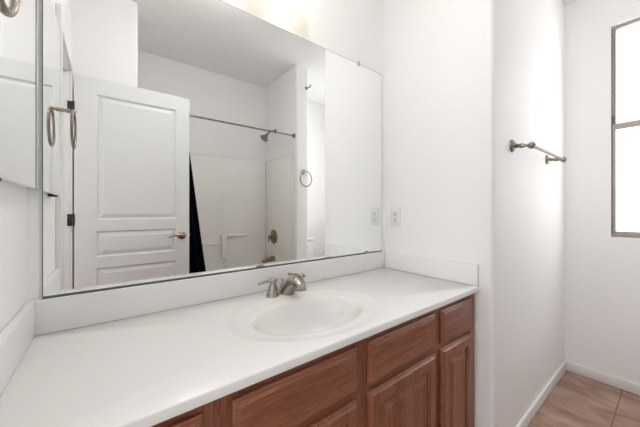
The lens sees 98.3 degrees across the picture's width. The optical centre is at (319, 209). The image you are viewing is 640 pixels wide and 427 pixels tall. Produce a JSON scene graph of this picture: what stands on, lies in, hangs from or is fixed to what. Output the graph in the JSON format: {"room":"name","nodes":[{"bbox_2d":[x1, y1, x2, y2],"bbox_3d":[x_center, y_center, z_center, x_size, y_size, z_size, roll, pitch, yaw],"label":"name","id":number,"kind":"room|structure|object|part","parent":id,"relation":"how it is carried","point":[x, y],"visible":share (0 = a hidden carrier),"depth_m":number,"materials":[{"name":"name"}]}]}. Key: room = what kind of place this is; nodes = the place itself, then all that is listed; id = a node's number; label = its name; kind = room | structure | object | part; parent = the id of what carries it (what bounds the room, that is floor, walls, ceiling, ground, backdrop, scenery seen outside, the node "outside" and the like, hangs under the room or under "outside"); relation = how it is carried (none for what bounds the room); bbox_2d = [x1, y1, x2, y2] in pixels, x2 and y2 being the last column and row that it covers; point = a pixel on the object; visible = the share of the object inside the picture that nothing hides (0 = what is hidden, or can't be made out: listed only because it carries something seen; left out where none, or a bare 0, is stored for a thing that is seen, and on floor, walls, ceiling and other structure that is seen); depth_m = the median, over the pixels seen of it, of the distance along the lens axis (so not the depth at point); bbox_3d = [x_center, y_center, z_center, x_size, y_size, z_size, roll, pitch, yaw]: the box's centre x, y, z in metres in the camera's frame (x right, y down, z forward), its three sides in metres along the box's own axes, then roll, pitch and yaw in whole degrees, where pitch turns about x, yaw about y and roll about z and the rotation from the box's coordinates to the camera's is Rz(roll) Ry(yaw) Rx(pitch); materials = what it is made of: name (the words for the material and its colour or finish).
{"room":"bathroom","nodes":[
{"label":"bathroom","id":0,"kind":"room"},
{"bbox_2d":[0,181,26,332],"bbox_3d":[-0.257,-0.168,-0.048,0.116,2.675,2.240,0,0,-38],"label":"wall","id":1,"kind":"structure","parent":0,"point":[13,198],"depth_m":0.66,"materials":[{"name":"white paint"}]},
{"bbox_2d":[0,0,19,17],"bbox_3d":[-0.454,-0.370,0.359,0.072,0.194,0.173,0,0,-38],"label":"towel ring","id":2,"kind":"object","parent":1,"relation":"attached to","point":[11,10],"visible":1,"depth_m":0.41,"materials":[{"name":"silver metal"}]},
{"bbox_2d":[0,0,38,189],"bbox_3d":[-0.670,-0.394,0.600,0.026,0.683,0.460,0,0,-38],"label":"medicine cabinet","id":3,"kind":"object","parent":1,"relation":"attached to","point":[19,34],"visible":1,"depth_m":0.61,"materials":[{"name":"white paint"}]},
{"bbox_2d":[27,0,383,300],"bbox_3d":[-0.248,-0.168,1.299,1.550,2.675,0.124,0,0,-38],"label":"wall","id":4,"kind":"structure","parent":0,"point":[353,30],"depth_m":1.39,"materials":[{"name":"white paint"}]},
{"bbox_2d":[26,251,385,335],"bbox_3d":[-0.204,0.303,1.242,1.548,0.098,0.020,0,0,-38],"label":"backsplash","id":5,"kind":"structure","parent":4,"relation":"attached to","point":[56,314],"depth_m":0.98,"materials":[{"name":"white stone"}]},
{"bbox_2d":[42,0,381,298],"bbox_3d":[-0.206,-0.296,1.245,1.486,1.101,0.012,0,0,-38],"label":"wall mirror","id":6,"kind":"object","parent":4,"relation":"attached to","point":[182,139],"visible":1,"depth_m":1.03,"materials":[{"name":"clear mirror"}]},
{"bbox_2d":[384,0,503,426],"bbox_3d":[0.601,-0.168,1.570,0.124,2.675,0.737,0,0,-38],"label":"wall","id":7,"kind":"structure","parent":0,"point":[444,59],"depth_m":1.38,"materials":[{"name":"white paint"}]},
{"bbox_2d":[391,207,400,226],"bbox_3d":[0.451,0.042,1.655,0.008,0.115,0.070,0,0,-38],"label":"outlet","id":8,"kind":"object","parent":7,"relation":"attached to","point":[395,211],"visible":1,"depth_m":1.65,"materials":[{"name":"white plastic"}]},
{"bbox_2d":[504,0,564,426],"bbox_3d":[1.164,-0.168,2.007,1.300,2.675,0.737,0,0,-38],"label":"wall","id":9,"kind":"structure","parent":0,"point":[534,30],"depth_m":1.57,"materials":[{"name":"white paint"}]},
{"bbox_2d":[509,140,566,163],"bbox_3d":[1.224,-0.319,1.525,0.667,0.062,0.098,0,0,-38],"label":"towel bar","id":10,"kind":"object","parent":9,"relation":"attached to","point":[513,145],"visible":1,"depth_m":1.37,"materials":[{"name":"silver metal"}]},
{"bbox_3d":[0.991,-0.308,1.333,0.033,0.036,0.081,0,0,-38],"label":"post","id":11,"kind":"part","parent":10,"relation":"part of","materials":[{"name":"silver metal"}]},
{"bbox_3d":[1.469,-0.308,1.704,0.033,0.036,0.081,0,0,-38],"label":"post","id":12,"kind":"part","parent":10,"relation":"part of","materials":[{"name":"silver metal"}]},
{"bbox_2d":[515,360,566,426],"bbox_3d":[1.293,1.136,1.634,1.295,0.068,0.012,0,0,-38],"label":"baseboard","id":13,"kind":"structure","parent":9,"relation":"attached to","point":[534,408],"depth_m":1.66,"materials":[{"name":"white paint"}]},
{"bbox_2d":[562,0,575,4],"bbox_3d":[0.124,-1.545,0.248,5.100,0.080,2.240,0,0,-38],"label":"ceiling","id":14,"kind":"structure","parent":0,"point":[565,2],"depth_m":2.00,"materials":[{"name":"white paint"}]},
{"bbox_2d":[528,370,639,426],"bbox_3d":[0.124,1.200,0.248,5.100,0.060,2.240,0,0,-38],"label":"floor","id":15,"kind":"structure","parent":0,"point":[577,400],"depth_m":1.65,"materials":[{"name":"brown stone"}]},
{"bbox_2d":[151,294,473,426],"bbox_3d":[-0.040,0.773,1.032,1.548,0.794,0.550,0,0,-38],"label":"vanity cabinet","id":16,"kind":"object","parent":15,"relation":"on","point":[418,371],"visible":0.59,"depth_m":0.86,"materials":[{"name":"brown wood"}]},
{"bbox_3d":[-0.355,0.396,0.475,0.258,0.039,0.018,0,0,-38],"label":"rail","id":17,"kind":"part","parent":16,"relation":"part of","materials":[{"name":"brown wood"}]},
{"bbox_3d":[-0.344,0.468,0.459,0.285,0.132,0.018,0,0,-38],"label":"drawer","id":18,"kind":"part","parent":16,"relation":"part of","materials":[{"name":"brown wood"}]},
{"bbox_2d":[0,251,479,426],"bbox_3d":[-0.039,0.377,1.030,1.548,0.245,0.558,0,0,-38],"label":"countertop","id":19,"kind":"structure","parent":16,"relation":"on","point":[148,355],"depth_m":0.78,"materials":[{"name":"white stone"}]},
{"bbox_2d":[258,272,306,297],"bbox_3d":[-0.152,0.319,1.173,0.181,0.098,0.179,0,0,3],"label":"faucet","id":20,"kind":"object","parent":19,"relation":"on","point":[294,283],"visible":1,"depth_m":1.13,"materials":[{"name":"silver metal"}]},
{"bbox_3d":[-0.211,0.290,1.122,0.088,0.017,0.015,0,0,-44],"label":"lever","id":21,"kind":"part","parent":20,"relation":"part of","materials":[{"name":"silver metal"}]},
{"bbox_3d":[-0.194,0.315,1.138,0.053,0.076,0.053,0,0,-38],"label":"handle","id":22,"kind":"part","parent":20,"relation":"part of","materials":[{"name":"silver metal"}]},
{"bbox_3d":[-0.117,0.319,1.149,0.068,0.098,0.146,0,0,-38],"label":"spout","id":23,"kind":"part","parent":20,"relation":"part of","materials":[{"name":"silver metal"}]},
{"bbox_3d":[-0.106,0.290,1.235,0.088,0.017,0.015,0,0,30],"label":"lever","id":24,"kind":"part","parent":20,"relation":"part of","materials":[{"name":"silver metal"}]},
{"bbox_3d":[-0.085,0.315,1.223,0.053,0.076,0.053,0,0,-38],"label":"handle","id":25,"kind":"part","parent":20,"relation":"part of","materials":[{"name":"silver metal"}]},
{"bbox_2d":[253,298,360,334],"bbox_3d":[-0.032,0.431,0.978,0.416,0.132,0.282,0,0,-38],"label":"sink","id":26,"kind":"object","parent":19,"relation":"in","point":[296,316],"depth_m":1.09,"materials":[{"name":"white ceramic"}]},
{"bbox_3d":[-0.038,0.468,0.697,0.370,0.132,0.018,0,0,-38],"label":"drawer","id":27,"kind":"part","parent":16,"relation":"part of","materials":[{"name":"brown wood"}]},
{"bbox_3d":[-0.048,0.396,0.713,0.342,0.039,0.018,0,0,-38],"label":"rail","id":28,"kind":"part","parent":16,"relation":"part of","materials":[{"name":"brown wood"}]},
{"bbox_3d":[-0.048,0.545,0.713,0.342,0.040,0.018,0,0,-38],"label":"rail","id":29,"kind":"part","parent":16,"relation":"part of","materials":[{"name":"brown wood"}]},
{"bbox_3d":[-0.038,0.800,0.697,0.370,0.489,0.018,0,0,-38],"label":"door","id":30,"kind":"part","parent":16,"relation":"part of","materials":[{"name":"brown wood"}]},
{"bbox_3d":[0.285,0.396,0.972,0.347,0.039,0.018,0,0,-38],"label":"rail","id":31,"kind":"part","parent":16,"relation":"part of","materials":[{"name":"brown wood"}]},
{"bbox_3d":[0.285,0.545,0.972,0.347,0.040,0.018,0,0,-38],"label":"rail","id":32,"kind":"part","parent":16,"relation":"part of","materials":[{"name":"brown wood"}]},
{"bbox_3d":[0.298,0.468,0.958,0.377,0.132,0.018,0,0,-38],"label":"drawer","id":33,"kind":"part","parent":16,"relation":"part of","materials":[{"name":"brown wood"}]},
{"bbox_3d":[0.298,0.800,0.958,0.377,0.489,0.018,0,0,-38],"label":"door","id":34,"kind":"part","parent":16,"relation":"part of","materials":[{"name":"brown wood"}]},
{"bbox_3d":[0.299,0.800,0.956,0.271,0.383,0.012,0,0,-38],"label":"raised panel","id":35,"kind":"part","parent":16,"relation":"part of","materials":[{"name":"brown wood"}]},
{"bbox_3d":[0.573,0.396,1.195,0.234,0.039,0.018,0,0,-38],"label":"rail","id":36,"kind":"part","parent":16,"relation":"part of","materials":[{"name":"brown wood"}]},
{"bbox_3d":[0.573,0.545,1.195,0.234,0.040,0.018,0,0,-38],"label":"rail","id":37,"kind":"part","parent":16,"relation":"part of","materials":[{"name":"brown wood"}]},
{"bbox_3d":[0.586,0.468,1.181,0.262,0.132,0.018,0,0,-38],"label":"drawer","id":38,"kind":"part","parent":16,"relation":"part of","materials":[{"name":"brown wood"}]},
{"bbox_3d":[0.586,0.800,1.181,0.262,0.489,0.018,0,0,-38],"label":"door","id":39,"kind":"part","parent":16,"relation":"part of","materials":[{"name":"brown wood"}]},
{"bbox_3d":[0.587,0.800,1.180,0.156,0.383,0.012,0,0,-38],"label":"raised panel","id":40,"kind":"part","parent":16,"relation":"part of","materials":[{"name":"brown wood"}]},
{"bbox_2d":[565,0,639,383],"bbox_3d":[2.313,-0.168,1.482,0.129,2.675,1.503,0,0,-38],"label":"wall","id":41,"kind":"structure","parent":0,"point":[602,271],"depth_m":1.91,"materials":[{"name":"white paint"}]},
{"bbox_2d":[567,361,639,394],"bbox_3d":[2.226,1.136,1.478,0.012,0.068,1.377,0,0,-38],"label":"baseboard","id":42,"kind":"structure","parent":41,"relation":"attached to","point":[620,383],"depth_m":1.86,"materials":[{"name":"white paint"}]},
{"bbox_2d":[611,18,639,237],"bbox_3d":[2.204,-0.524,1.590,0.061,1.409,0.728,0,0,-38],"label":"window","id":43,"kind":"structure","parent":41,"relation":"in","point":[625,37],"depth_m":1.82,"materials":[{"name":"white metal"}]},
{"bbox_3d":[2.189,-0.204,1.582,0.024,0.745,0.710,0,0,-38],"label":"sash","id":44,"kind":"part","parent":43,"relation":"part of","materials":[{"name":"brown metal"}]},
{"bbox_3d":[2.188,-0.201,1.585,0.006,0.685,0.676,0,0,-38],"label":"pane","id":45,"kind":"part","parent":43,"relation":"part of","materials":[{"name":"clear glass"}]},
{"bbox_3d":[2.212,-0.883,1.596,0.006,0.652,0.690,0,0,-38],"label":"pane","id":46,"kind":"part","parent":43,"relation":"part of","materials":[{"name":"clear glass"}]}
]}

